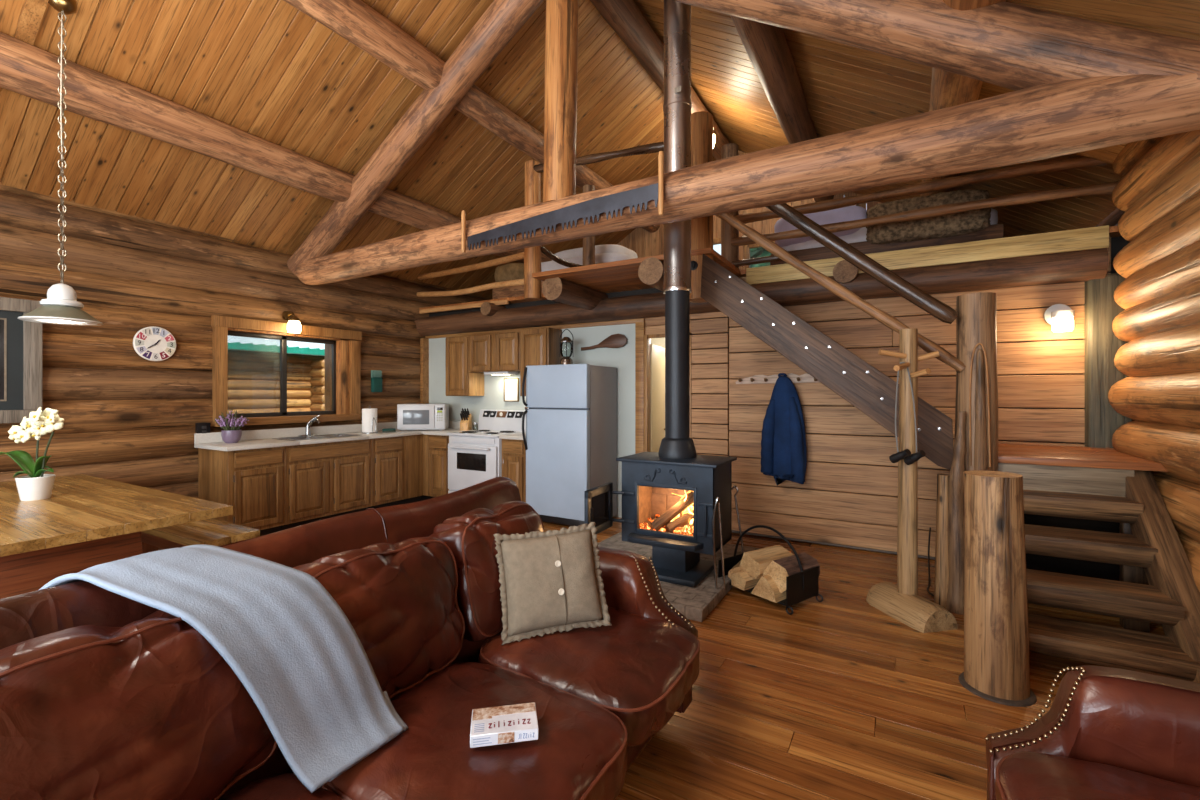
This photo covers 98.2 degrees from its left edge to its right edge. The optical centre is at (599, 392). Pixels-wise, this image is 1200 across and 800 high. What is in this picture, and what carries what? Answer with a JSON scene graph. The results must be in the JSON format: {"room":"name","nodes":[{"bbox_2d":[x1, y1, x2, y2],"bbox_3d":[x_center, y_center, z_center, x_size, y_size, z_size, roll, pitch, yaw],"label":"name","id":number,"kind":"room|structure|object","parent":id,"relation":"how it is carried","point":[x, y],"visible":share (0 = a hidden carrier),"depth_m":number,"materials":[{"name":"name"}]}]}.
{"room":"log cabin interior","nodes":[
{"label":"log cabin interior","id":0,"kind":"room"},
{"bbox_2d":[0,181,490,497],"bbox_3d":[-3.911,-0.216,5.376,0.344,3.327,11.000,0,0,30],"label":"wall","id":1,"kind":"structure","parent":0,"point":[129,418],"depth_m":4.76,"materials":[{"name":"wood"}]},
{"bbox_2d":[0,297,41,423],"bbox_3d":[-4.689,-0.247,3.663,0.065,0.955,1.055,0,0,30],"label":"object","id":2,"kind":"object","parent":1,"relation":"attached to","point":[20,340],"visible":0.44,"depth_m":4.01,"materials":[{"name":"grey wood"}]},
{"bbox_2d":[0,319,3,399],"bbox_3d":[-4.685,-0.253,3.655,0.005,0.605,0.665,0,0,30],"label":"print","id":3,"kind":"object","parent":2,"relation":"attached to","point":[1,320],"depth_m":3.93},
{"bbox_2d":[133,326,175,360],"bbox_3d":[-4.057,-0.448,4.744,0.038,0.316,0.316,0,0,30],"label":"wall clock","id":4,"kind":"object","parent":1,"relation":"attached to","point":[152,343],"visible":1,"depth_m":4.73,"materials":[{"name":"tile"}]},
{"bbox_2d":[210,315,361,426],"bbox_3d":[-3.547,-0.217,5.916,0.380,1.105,1.620,0,0,30],"label":"window","id":5,"kind":"structure","parent":1,"relation":"in","point":[342,354],"depth_m":5.88,"materials":[{"name":"brown wood"}]},
{"bbox_2d":[282,311,300,332],"bbox_3d":[-3.393,-0.787,5.735,0.208,0.255,0.136,0,0,30],"label":"wall light","id":6,"kind":"object","parent":1,"relation":"attached to","point":[293,326],"visible":1,"depth_m":5.68,"materials":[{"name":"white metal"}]},
{"bbox_2d":[371,370,381,391],"bbox_3d":[-2.900,-0.152,6.755,0.053,0.285,0.140,0,0,30],"label":"pocket","id":7,"kind":"object","parent":1,"relation":"attached to","point":[376,380],"visible":1,"depth_m":6.73,"materials":[{"name":"teal metal"}]},
{"bbox_2d":[419,300,508,313],"bbox_3d":[-1.858,-1.153,6.982,1.600,0.055,0.035,0,0,30],"label":"trim","id":8,"kind":"structure","parent":1,"relation":"attached to","point":[501,302],"depth_m":6.99,"materials":[{"name":"brown wood"}]},
{"bbox_2d":[0,0,1199,298],"bbox_3d":[-0.616,-2.681,3.473,7.667,2.317,11.207,0,0,30],"label":"ceiling","id":9,"kind":"structure","parent":0,"point":[268,70],"depth_m":4.60,"materials":[{"name":"brown wood"}]},
{"bbox_2d":[14,0,47,44],"bbox_3d":[-3.501,-2.373,3.216,0.800,0.510,0.080,0,0,30],"label":"trim","id":10,"kind":"structure","parent":9,"relation":"attached to","point":[32,13],"depth_m":3.24,"materials":[{"name":"brown wood"}]},
{"bbox_2d":[17,0,102,325],"bbox_3d":[-3.364,-1.456,3.253,0.374,2.025,0.374,0,0,30],"label":"pendant lamp","id":11,"kind":"object","parent":9,"relation":"hanging from","point":[61,306],"visible":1,"depth_m":3.24,"materials":[{"name":"metal"}]},
{"bbox_2d":[0,32,551,262],"bbox_3d":[-2.855,-2.076,4.795,0.337,0.337,10.650,0,0,30],"label":"beam","id":12,"kind":"structure","parent":9,"relation":"attached to","point":[28,70],"depth_m":3.96,"materials":[{"name":"wood"}]},
{"bbox_2d":[283,0,659,232],"bbox_3d":[-1.755,-2.830,4.160,0.335,0.333,10.650,0,0,30],"label":"beam","id":13,"kind":"structure","parent":9,"relation":"attached to","point":[355,21],"depth_m":4.33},
{"bbox_2d":[730,15,833,201],"bbox_3d":[0.546,-2.824,2.831,0.323,0.324,10.650,0,0,30],"label":"beam","id":14,"kind":"structure","parent":9,"relation":"attached to","point":[766,46],"depth_m":4.45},
{"bbox_2d":[920,0,1005,196],"bbox_3d":[1.649,-2.081,2.195,0.327,0.330,10.650,0,0,30],"label":"beam","id":15,"kind":"structure","parent":9,"relation":"attached to","point":[948,89],"depth_m":3.34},
{"bbox_2d":[159,517,1164,799],"bbox_3d":[-0.576,1.445,3.454,7.948,0.050,11.207,0,0,30],"label":"floor","id":16,"kind":"structure","parent":0,"point":[836,697],"depth_m":2.37,"materials":[{"name":"brown wood"}]},
{"bbox_2d":[0,474,232,598],"bbox_3d":[-3.485,1.044,3.224,2.420,0.752,1.060,0,0,30],"label":"dining table","id":17,"kind":"object","parent":16,"relation":"on","point":[87,521],"visible":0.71,"depth_m":2.76,"materials":[{"name":"brown wood"}]},
{"bbox_2d":[0,407,63,500],"bbox_3d":[-3.578,0.378,3.277,0.404,0.581,0.175,0,0,-2],"label":"potted orchid","id":18,"kind":"object","parent":17,"relation":"on","point":[37,485],"visible":1,"depth_m":3.25,"materials":[{"name":"plant"}]},
{"bbox_2d":[141,518,259,553],"bbox_3d":[-3.267,1.195,3.971,1.770,0.450,0.370,0,0,30],"label":"bench","id":19,"kind":"object","parent":16,"relation":"on","point":[215,532],"visible":0.24,"depth_m":3.67,"materials":[{"name":"brown wood"}]},
{"bbox_2d":[198,446,284,540],"bbox_3d":[-3.517,0.975,5.119,0.590,0.890,0.508,0,0,30],"label":"base cabinet","id":20,"kind":"object","parent":16,"relation":"on","point":[251,481],"visible":0.8,"depth_m":4.95,"materials":[{"name":"brown wood"}]},
{"bbox_2d":[281,439,371,530],"bbox_3d":[-3.142,0.975,5.769,0.590,0.890,0.988,0,0,30],"label":"base cabinet","id":21,"kind":"object","parent":16,"relation":"on","point":[331,479],"visible":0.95,"depth_m":5.57,"materials":[{"name":"brown wood"}]},
{"bbox_2d":[194,421,478,450],"bbox_3d":[-2.746,0.460,5.989,1.055,0.140,2.858,0,0,30],"label":"countertop","id":22,"kind":"structure","parent":21,"relation":"on","point":[250,439],"depth_m":5.65,"materials":[{"name":"stone"}]},
{"bbox_2d":[214,408,248,442],"bbox_3d":[-3.625,0.320,5.127,0.287,0.340,0.274,0,0,27],"label":"lavender","id":23,"kind":"object","parent":22,"relation":"on","point":[231,433],"visible":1,"depth_m":5.07,"materials":[{"name":"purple plant"}]},
{"bbox_2d":[221,430,241,442],"bbox_3d":[-3.626,0.427,5.119,0.170,0.125,0.170,0,0,30],"label":"pot","id":24,"kind":"object","parent":22,"relation":"on","point":[228,436],"depth_m":5.06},
{"bbox_2d":[272,433,357,440],"bbox_3d":[-3.129,0.562,5.790,0.410,0.156,0.780,0,0,30],"label":"sink","id":25,"kind":"object","parent":22,"relation":"in","point":[339,434],"visible":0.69,"depth_m":5.79,"materials":[{"name":"metal"}]},
{"bbox_2d":[362,406,377,433],"bbox_3d":[-2.815,0.325,6.360,0.184,0.330,0.180,0,0,30],"label":"paper towel holder","id":26,"kind":"object","parent":22,"relation":"on","point":[369,415],"visible":1,"depth_m":6.29,"materials":[{"name":"paper"}]},
{"bbox_2d":[397,404,448,430],"bbox_3d":[-2.346,0.318,6.921,0.600,0.345,0.424,0,0,-10],"label":"microwave","id":27,"kind":"object","parent":22,"relation":"on","point":[409,416],"visible":1,"depth_m":6.72,"materials":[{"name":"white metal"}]},
{"bbox_2d":[460,408,471,429],"bbox_3d":[-1.776,0.345,6.857,0.110,0.290,0.185,0,0,5],"label":"knife block","id":28,"kind":"object","parent":22,"relation":"on","point":[466,417],"visible":1,"depth_m":6.82,"materials":[{"name":"brown wood"}]},
{"bbox_2d":[0,477,699,799],"bbox_3d":[-0.597,0.935,1.601,1.268,0.970,2.385,0,0,30],"label":"leather sofa","id":29,"kind":"object","parent":16,"relation":"on","point":[105,694],"visible":0.62,"depth_m":1.46,"materials":[{"name":"red leather"}]},
{"bbox_2d":[0,610,278,799],"bbox_3d":[-1.117,0.774,1.169,0.355,0.497,0.712,0,0,30],"label":"cushion","id":30,"kind":"object","parent":29,"relation":"on","point":[147,708],"depth_m":1.12,"materials":[{"name":"leather"}]},
{"bbox_2d":[39,544,407,792],"bbox_3d":[-1.043,0.711,1.416,0.972,0.511,0.319,0,0,5],"label":"throw blanket","id":31,"kind":"object","parent":29,"relation":"on","point":[306,669],"visible":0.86,"depth_m":1.37,"materials":[{"name":"fabric"}]},
{"bbox_2d":[219,773,342,799],"bbox_3d":[-0.701,1.075,0.933,0.774,0.248,0.725,0,0,30],"label":"seat cushion","id":32,"kind":"object","parent":29,"relation":"on","point":[285,786],"depth_m":1.27,"materials":[{"name":"leather"}]},
{"bbox_2d":[293,537,464,696],"bbox_3d":[-0.775,0.772,1.768,0.352,0.516,0.666,0,0,30],"label":"cushion","id":33,"kind":"object","parent":29,"relation":"on","point":[404,601],"depth_m":1.72,"materials":[{"name":"leather"}]},
{"bbox_2d":[323,662,627,799],"bbox_3d":[-0.361,1.081,1.525,0.774,0.237,0.683,0,0,30],"label":"seat cushion","id":34,"kind":"object","parent":29,"relation":"on","point":[579,752],"depth_m":1.45,"materials":[{"name":"leather"}]},
{"bbox_2d":[429,501,543,641],"bbox_3d":[-0.471,0.765,2.292,0.354,0.526,0.570,0,0,30],"label":"cushion","id":35,"kind":"object","parent":29,"relation":"on","point":[470,537],"depth_m":2.07,"materials":[{"name":"leather"}]},
{"bbox_2d":[470,702,537,747],"bbox_3d":[-0.272,0.941,1.479,0.184,0.035,0.125,0,0,-11],"label":"printed box","id":36,"kind":"object","parent":29,"relation":"on","point":[506,724],"visible":1,"depth_m":1.45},
{"bbox_2d":[473,723,491,744],"bbox_3d":[-0.323,0.937,1.431,0.050,0.026,0.050,0,0,-11],"label":"print","id":37,"kind":"object","parent":36,"relation":"on","point":[482,732],"depth_m":1.41},
{"bbox_2d":[472,702,534,720],"bbox_3d":[-0.278,0.925,1.511,0.178,0.001,0.053,0,0,-11],"label":"photo","id":38,"kind":"object","parent":36,"relation":"on","point":[517,711],"depth_m":1.50},
{"bbox_2d":[494,522,611,644],"bbox_3d":[-0.196,0.764,2.128,0.462,0.412,0.199,0,0,-16],"label":"throw pillow","id":39,"kind":"object","parent":29,"relation":"on","point":[550,581],"visible":1,"depth_m":2.08,"materials":[{"name":"beige fabric"}]},
{"bbox_2d":[479,606,699,746],"bbox_3d":[-0.027,1.075,2.100,0.780,0.247,0.685,0,0,30],"label":"seat cushion","id":40,"kind":"object","parent":29,"relation":"on","point":[640,668],"depth_m":1.91,"materials":[{"name":"leather"}]},
{"bbox_2d":[369,436,405,509],"bbox_3d":[-2.774,0.975,6.405,0.590,0.890,0.478,0,0,30],"label":"base cabinet","id":41,"kind":"object","parent":16,"relation":"on","point":[389,453],"visible":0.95,"depth_m":6.24,"materials":[{"name":"brown wood"}]},
{"bbox_2d":[403,434,431,503],"bbox_3d":[-2.410,0.975,6.946,0.639,0.890,0.819,0,0,30],"label":"base cabinet","id":42,"kind":"object","parent":16,"relation":"on","point":[416,445],"visible":0.3,"depth_m":6.63,"materials":[{"name":"brown wood"}]},
{"bbox_2d":[428,435,448,497],"bbox_3d":[-1.902,0.975,6.796,0.388,0.890,0.570,0,0,30],"label":"base cabinet","id":43,"kind":"object","parent":16,"relation":"on","point":[437,444],"visible":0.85,"depth_m":6.56,"materials":[{"name":"brown wood"}]},
{"bbox_2d":[447,409,525,492],"bbox_3d":[-1.395,0.810,6.458,0.811,1.180,0.679,0,0,30],"label":"range","id":44,"kind":"object","parent":16,"relation":"on","point":[475,456],"visible":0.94,"depth_m":6.28,"materials":[{"name":"white metal"}]},
{"bbox_2d":[502,439,525,501],"bbox_3d":[-0.858,0.975,6.194,0.358,0.890,0.570,0,0,30],"label":"base cabinet","id":45,"kind":"object","parent":16,"relation":"on","point":[513,451],"visible":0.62,"depth_m":5.93,"materials":[{"name":"brown wood"}]},
{"bbox_2d":[522,364,616,525],"bbox_3d":[-0.331,0.549,5.793,0.796,1.702,0.737,0,0,30],"label":"refrigerator","id":46,"kind":"object","parent":16,"relation":"on","point":[570,442],"visible":0.83,"depth_m":5.55,"materials":[{"name":"white metal"}]},
{"bbox_2d":[560,329,572,363],"bbox_3d":[-0.385,-0.514,5.973,0.155,0.445,0.155,0,0,-22],"label":"lantern","id":47,"kind":"object","parent":46,"relation":"on","point":[566,359],"visible":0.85,"depth_m":5.93,"materials":[{"name":"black metal"}]},
{"bbox_2d":[598,531,758,621],"bbox_3d":[0.448,1.383,4.187,1.290,0.075,1.500,0,0,30],"label":"hearth pad","id":48,"kind":"object","parent":16,"relation":"on","point":[696,603],"visible":0.29,"depth_m":3.60,"materials":[{"name":"stone"}]},
{"bbox_2d":[584,452,736,586],"bbox_3d":[0.460,0.919,3.801,0.835,0.852,0.936,0,0,30],"label":"wood stove","id":49,"kind":"object","parent":48,"relation":"on","point":[668,504],"visible":0.95,"depth_m":3.81,"materials":[{"name":"black metal"}]},
{"bbox_2d":[658,0,696,458],"bbox_3d":[0.601,-1.478,4.041,0.296,3.941,0.296,0,0,30],"label":"flue pipe","id":50,"kind":"object","parent":49,"relation":"on","point":[677,443],"visible":0.85,"depth_m":3.95,"materials":[{"name":"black metal"}]},
{"bbox_2d":[712,497,724,588],"bbox_3d":[0.811,1.022,3.551,0.089,0.631,0.039,0,0,-18],"label":"tongs","id":51,"kind":"object","parent":48,"relation":"on","point":[717,498],"visible":1,"depth_m":3.55,"materials":[{"name":"metal"}]},
{"bbox_2d":[718,525,822,614],"bbox_3d":[1.185,1.179,3.659,0.360,0.480,0.620,0,0,-36],"label":"rack","id":52,"kind":"object","parent":16,"relation":"on","point":[801,586],"visible":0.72,"depth_m":3.48,"materials":[{"name":"black metal"}]},
{"bbox_2d":[731,572,759,590],"bbox_3d":[1.105,1.308,3.718,0.340,0.111,0.137,0,0,-34],"label":"log","id":53,"kind":"object","parent":52,"relation":"in","point":[741,580],"visible":0.37,"depth_m":3.62,"materials":[{"name":"beige wood"}]},
{"bbox_2d":[751,575,785,602],"bbox_3d":[1.230,1.292,3.563,0.360,0.143,0.202,0,0,-36],"label":"log","id":54,"kind":"object","parent":52,"relation":"in","point":[766,588],"visible":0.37,"depth_m":3.44,"materials":[{"name":"beige wood"}]},
{"bbox_2d":[729,582,817,605],"bbox_3d":[1.178,1.370,3.668,0.340,0.010,0.570,0,0,-36],"label":"tray","id":55,"kind":"object","parent":52,"relation":"on","point":[815,593],"depth_m":3.43,"materials":[{"name":"black metal"}]},
{"bbox_2d":[762,552,819,592],"bbox_3d":[1.302,1.216,3.550,0.340,0.197,0.223,0,0,-34],"label":"log","id":56,"kind":"object","parent":52,"relation":"in","point":[779,569],"visible":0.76,"depth_m":3.46,"materials":[{"name":"beige wood"}]},
{"bbox_2d":[739,545,793,578],"bbox_3d":[1.190,1.193,3.687,0.360,0.158,0.197,0,0,-30],"label":"log","id":57,"kind":"object","parent":56,"relation":"on","point":[755,562],"visible":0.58,"depth_m":3.62,"materials":[{"name":"beige wood"}]},
{"bbox_2d":[866,328,957,632],"bbox_3d":[1.976,0.505,3.337,0.352,1.830,0.488,0,0,-13],"label":"coat stand","id":58,"kind":"object","parent":16,"relation":"on","point":[902,602],"visible":0.98,"depth_m":3.31,"materials":[{"name":"brown wood"}]},
{"bbox_2d":[889,362,925,464],"bbox_3d":[1.920,0.128,3.251,0.197,0.654,0.144,0,0,30],"label":"binoculars","id":59,"kind":"object","parent":58,"relation":"hanging from","point":[905,455],"visible":0.95,"depth_m":3.27,"materials":[{"name":"black rubber"}]},
{"bbox_2d":[700,203,1199,682],"bbox_3d":[2.064,-0.104,3.658,2.803,3.047,2.040,0,0,30],"label":"staircase","id":60,"kind":"structure","parent":16,"relation":"on","point":[1102,538],"depth_m":3.15,"materials":[{"name":"brown wood"}]},
{"bbox_2d":[690,111,712,302],"bbox_3d":[0.862,-1.590,4.498,0.233,1.580,0.240,0,0,-4],"label":"log post","id":61,"kind":"object","parent":60,"relation":"on","point":[701,121],"visible":0.41,"depth_m":4.40,"materials":[{"name":"brown wood"}]},
{"bbox_2d":[934,411,965,614],"bbox_3d":[2.305,0.771,3.415,0.128,1.307,0.188,0,0,-37],"label":"log post","id":62,"kind":"object","parent":16,"relation":"on","point":[949,548],"visible":0.88,"depth_m":3.36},
{"bbox_2d":[955,292,997,470],"bbox_3d":[2.476,0.388,3.440,0.254,2.066,0.255,0,0,-22],"label":"newel post","id":63,"kind":"object","parent":16,"relation":"on","point":[976,336],"visible":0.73,"depth_m":3.34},
{"bbox_2d":[958,470,1036,706],"bbox_3d":[1.906,0.904,2.502,0.300,1.032,0.300,0,0,30],"label":"post","id":64,"kind":"object","parent":16,"relation":"on","point":[996,628],"visible":1,"depth_m":2.41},
{"bbox_2d":[985,665,1199,799],"bbox_3d":[1.378,0.940,0.962,0.996,0.960,1.035,0,0,30],"label":"leather armchair","id":65,"kind":"object","parent":16,"relation":"on","point":[1106,733],"visible":1,"depth_m":1.35,"materials":[{"name":"red leather"}]},
{"bbox_2d":[995,751,1199,799],"bbox_3d":[1.288,1.055,1.022,0.777,0.267,0.679,0,0,30],"label":"seat cushion","id":66,"kind":"object","parent":65,"relation":"on","point":[1039,775],"depth_m":1.31,"materials":[{"name":"leather"}]},
{"bbox_2d":[617,150,880,269],"bbox_3d":[2.093,-2.219,8.069,7.556,3.278,0.030,0,0,30],"label":"wall","id":67,"kind":"structure","parent":0,"point":[644,243],"depth_m":8.21,"materials":[{"name":"brown wood"}]},
{"bbox_2d":[419,226,1120,309],"bbox_3d":[1.117,-1.188,6.515,7.416,0.045,3.998,0,0,30],"label":"floor","id":68,"kind":"structure","parent":0,"point":[622,273],"depth_m":5.15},
{"bbox_2d":[524,160,541,300],"bbox_3d":[-0.710,-1.705,5.491,0.184,1.430,0.185,0,0,30],"label":"log post","id":69,"kind":"object","parent":68,"relation":"attached to","point":[532,255],"visible":0.7,"depth_m":5.42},
{"bbox_2d":[416,252,523,296],"bbox_3d":[-1.624,-1.391,6.339,2.430,0.490,0.103,0,0,44],"label":"loft railing","id":70,"kind":"object","parent":69,"relation":"attached to","point":[519,256],"visible":0.96,"depth_m":6.17,"materials":[{"name":"brown wood"}]},
{"bbox_2d":[533,142,663,267],"bbox_3d":[0.241,-1.891,5.328,1.816,0.990,0.837,0,0,30],"label":"loft railing","id":71,"kind":"object","parent":69,"relation":"attached to","point":[659,146],"visible":0.66,"depth_m":5.00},
{"bbox_2d":[493,244,637,298],"bbox_3d":[-0.173,-1.557,7.546,2.111,0.693,1.903,0,0,30],"label":"bed","id":72,"kind":"object","parent":68,"relation":"on","point":[604,253],"visible":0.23,"depth_m":6.78,"materials":[{"name":"white fabric"}]},
{"bbox_2d":[495,263,523,281],"bbox_3d":[-0.970,-1.640,7.720,0.555,0.376,1.408,0,0,30],"label":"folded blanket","id":73,"kind":"object","parent":72,"relation":"on","point":[510,271],"depth_m":7.10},
{"bbox_2d":[552,244,637,260],"bbox_3d":[-0.074,-1.792,6.971,1.119,0.223,0.743,0,0,30],"label":"pillow","id":74,"kind":"object","parent":72,"relation":"on","point":[617,250],"depth_m":6.57,"materials":[{"name":"white fabric"}]},
{"bbox_2d":[583,185,594,265],"bbox_3d":[-0.130,-1.805,6.078,0.152,1.210,0.150,0,0,30],"label":"log post","id":75,"kind":"object","parent":68,"relation":"on","point":[588,242],"visible":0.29,"depth_m":6.02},
{"bbox_2d":[770,189,1003,265],"bbox_3d":[3.065,-1.563,5.723,2.027,0.707,1.668,0,0,30],"label":"bed","id":76,"kind":"object","parent":68,"relation":"on","point":[979,224],"visible":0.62,"depth_m":4.93,"materials":[{"name":"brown fabric"}]},
{"bbox_2d":[774,206,866,246],"bbox_3d":[2.359,-1.741,5.564,0.944,0.352,0.549,0,0,30],"label":"pillow","id":77,"kind":"object","parent":76,"relation":"on","point":[849,213],"depth_m":5.27,"materials":[{"name":"purple fabric"}]},
{"bbox_2d":[866,189,990,244],"bbox_3d":[3.225,-1.649,5.185,1.036,0.451,0.896,0,0,30],"label":"throw","id":78,"kind":"object","parent":76,"relation":"on","point":[973,224],"depth_m":4.81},
{"bbox_2d":[429,236,1129,556],"bbox_3d":[0.617,0.120,5.758,7.910,2.600,0.090,0,0,30],"label":"wall","id":79,"kind":"structure","parent":0,"point":[848,495],"depth_m":4.79,"materials":[{"name":"brown wood"}]},
{"bbox_2d":[446,336,483,395],"bbox_3d":[-1.803,-0.350,6.925,0.421,0.780,0.305,0,0,30],"label":"upper cabinet","id":80,"kind":"object","parent":79,"relation":"attached to","point":[459,381],"visible":0.89,"depth_m":6.79,"materials":[{"name":"brown wood"}]},
{"bbox_2d":[469,332,519,372],"bbox_3d":[-1.262,-0.507,6.612,0.826,0.475,0.305,0,0,30],"label":"upper cabinet","id":81,"kind":"object","parent":79,"relation":"attached to","point":[495,352],"visible":0.91,"depth_m":6.49,"materials":[{"name":"brown wood"}]},
{"bbox_2d":[504,378,518,401],"bbox_3d":[-1.144,-0.040,6.709,0.240,0.300,0.024,0,0,30],"label":"framed notice","id":82,"kind":"object","parent":79,"relation":"attached to","point":[511,385],"visible":1,"depth_m":6.71,"materials":[{"name":"white paper"}]},
{"bbox_2d":[420,318,644,453],"bbox_3d":[-1.026,0.292,6.608,3.475,2.255,0.140,0,0,30],"label":"trim","id":83,"kind":"structure","parent":79,"relation":"attached to","point":[639,323],"depth_m":5.83,"materials":[{"name":"brown wood"}]},
{"bbox_2d":[520,327,561,395],"bbox_3d":[-0.719,-0.365,6.299,0.421,0.810,0.305,0,0,30],"label":"upper cabinet","id":84,"kind":"object","parent":79,"relation":"attached to","point":[538,346],"visible":0.64,"depth_m":6.17,"materials":[{"name":"brown wood"}]},
{"bbox_2d":[581,334,626,350],"bbox_3d":[0.041,-0.588,6.007,0.605,0.175,0.035,0,0,30],"label":"wooden spoon","id":85,"kind":"object","parent":79,"relation":"attached to","point":[615,340],"visible":1,"depth_m":5.93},
{"bbox_2d":[651,344,664,451],"bbox_3d":[0.669,0.425,6.100,0.119,1.950,0.579,0,0,30],"label":"door","id":86,"kind":"structure","parent":79,"relation":"in","point":[657,352],"depth_m":6.04,"materials":[{"name":"beige paint"}]},
{"bbox_2d":[644,332,692,451],"bbox_3d":[0.748,0.388,5.665,0.540,2.065,0.100,0,0,30],"label":"trim","id":87,"kind":"structure","parent":79,"relation":"attached to","point":[647,338],"depth_m":5.75,"materials":[{"name":"brown wood"}]},
{"bbox_2d":[415,248,1108,335],"bbox_3d":[0.523,-0.958,5.705,7.400,0.270,0.282,0,0,30],"label":"beam","id":88,"kind":"structure","parent":79,"relation":"attached to","point":[1083,265],"depth_m":4.69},
{"bbox_2d":[481,302,505,315],"bbox_3d":[-0.695,-1.069,7.895,0.172,0.171,3.020,0,0,30],"label":"beam","id":89,"kind":"structure","parent":88,"relation":"on","point":[487,308],"depth_m":6.60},
{"bbox_2d":[542,277,607,309],"bbox_3d":[0.431,-1.071,6.870,0.255,0.254,3.670,0,0,30],"label":"beam","id":90,"kind":"structure","parent":88,"relation":"on","point":[557,289],"depth_m":5.42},
{"bbox_2d":[638,257,663,290],"bbox_3d":[1.399,-1.069,6.219,0.245,0.244,3.830,0,0,30],"label":"beam","id":91,"kind":"structure","parent":88,"relation":"on","point":[651,270],"depth_m":4.56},
{"bbox_2d":[721,143,738,268],"bbox_3d":[1.311,-1.780,5.248,0.176,1.400,0.178,0,0,30],"label":"log post","id":92,"kind":"object","parent":88,"relation":"on","point":[729,252],"visible":0.31,"depth_m":5.17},
{"bbox_2d":[731,157,1117,266],"bbox_3d":[2.531,-1.512,4.473,2.813,0.522,0.112,0,0,30],"label":"loft railing","id":93,"kind":"object","parent":92,"relation":"attached to","point":[1036,168],"visible":0.83,"depth_m":4.29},
{"bbox_2d":[833,260,857,283],"bbox_3d":[2.894,-1.070,5.852,0.204,0.203,2.970,0,0,30],"label":"beam","id":94,"kind":"structure","parent":88,"relation":"on","point":[844,272],"depth_m":4.57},
{"bbox_2d":[735,373,818,383],"bbox_3d":[1.714,-0.140,5.008,0.840,0.100,0.112,0,0,30],"label":"board","id":95,"kind":"object","parent":79,"relation":"attached to","point":[805,378],"visible":0.8,"depth_m":5.05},
{"bbox_2d":[761,373,806,484],"bbox_3d":[1.737,0.341,4.915,0.240,1.058,0.397,0,0,-44],"label":"jacket","id":96,"kind":"object","parent":95,"relation":"hanging from","point":[783,441],"visible":1,"depth_m":4.86,"materials":[{"name":"blue fabric"}]},
{"bbox_2d":[732,530,934,559],"bbox_3d":[2.485,1.400,4.604,2.700,0.024,0.024,0,0,30],"label":"baseboard","id":97,"kind":"structure","parent":79,"relation":"attached to","point":[733,531],"depth_m":4.80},
{"bbox_2d":[1044,304,1074,331],"bbox_3d":[3.493,-0.573,3.941,0.170,0.225,0.181,0,0,30],"label":"wall sconce","id":98,"kind":"object","parent":79,"relation":"attached to","point":[1059,316],"visible":1,"depth_m":3.90,"materials":[{"name":"glass"}]},
{"bbox_2d":[1083,273,1131,447],"bbox_3d":[3.808,0.270,3.875,0.300,2.300,0.180,0,0,30],"label":"trim","id":99,"kind":"structure","parent":79,"relation":"attached to","point":[1101,344],"depth_m":3.83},
{"bbox_2d":[1096,208,1124,226],"bbox_3d":[4.798,-1.230,4.851,0.307,1.300,3.200,0,0,30],"label":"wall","id":100,"kind":"structure","parent":0,"point":[1113,218],"depth_m":4.57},
{"bbox_2d":[1108,130,1199,590],"bbox_3d":[1.857,-0.224,0.313,0.372,3.313,8.000,0,0,30],"label":"wall","id":101,"kind":"structure","parent":0,"point":[1158,190],"depth_m":3.02,"materials":[{"name":"wood"}]},
{"bbox_2d":[295,73,1199,284],"bbox_3d":[-0.121,-1.361,3.990,7.400,0.361,0.365,0,0,30],"label":"tie beam","id":102,"kind":"structure","parent":101,"relation":"attached to","point":[1060,118],"depth_m":2.90,"materials":[{"name":"wood"}]},
{"bbox_2d":[287,0,543,275],"bbox_3d":[-1.796,-2.468,4.939,3.788,2.374,0.282,0,0,30],"label":"beam","id":103,"kind":"structure","parent":102,"relation":"on","point":[501,21],"depth_m":4.77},
{"bbox_2d":[543,0,577,202],"bbox_3d":[-0.306,-2.530,4.104,0.266,2.100,0.265,1,0,30],"label":"post","id":104,"kind":"object","parent":102,"relation":"on","point":[561,29],"visible":0.95,"depth_m":3.99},
{"bbox_2d":[590,0,729,159],"bbox_3d":[-0.604,-3.569,3.495,0.306,0.310,10.650,0,0,30],"label":"ridge beam","id":105,"kind":"structure","parent":104,"relation":"on","point":[624,17],"depth_m":5.12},
{"bbox_2d":[461,151,663,252],"bbox_3d":[-0.369,-1.390,3.911,1.828,0.440,0.037,0,0,30],"label":"saw","id":106,"kind":"object","parent":102,"relation":"attached to","point":[611,203],"visible":1,"depth_m":3.80,"materials":[{"name":"metal"}]},
{"bbox_2d":[674,0,1199,90],"bbox_3d":[1.171,-2.465,3.223,3.674,2.461,0.349,0,0,30],"label":"beam","id":107,"kind":"structure","parent":102,"relation":"on","point":[1008,45],"depth_m":2.63,"materials":[{"name":"wood"}]},
{"bbox_2d":[746,225,1108,284],"bbox_3d":[2.563,-1.135,4.429,2.610,0.160,0.035,0,0,30],"label":"wooden beam","id":108,"kind":"structure","parent":101,"relation":"attached to","point":[1090,238],"depth_m":4.18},
{"label":"outside","id":109,"kind":"structure","parent":0,"visible":0},
{"bbox_3d":[2.500,1.970,4.330,80.000,0.100,70.000,0,0,30],"label":"ground","id":110,"kind":"structure","parent":109,"visible":0},
{"bbox_2d":[228,342,324,413],"bbox_3d":[-8.952,0.577,7.234,3.260,2.891,12.022,0,0,30],"label":"outbuilding","id":111,"kind":"structure","parent":110,"relation":"on","point":[253,370],"depth_m":9.63,"materials":[{"name":"brown wood"}]},
{"bbox_2d":[750,247,770,267],"bbox_3d":[4.219,-2.330,11.574,3.626,8.500,3.769,0,0,30],"label":"tree","id":112,"kind":"object","parent":110,"relation":"on","point":[759,252],"visible":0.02,"depth_m":11.36,"materials":[{"name":"green plant"}]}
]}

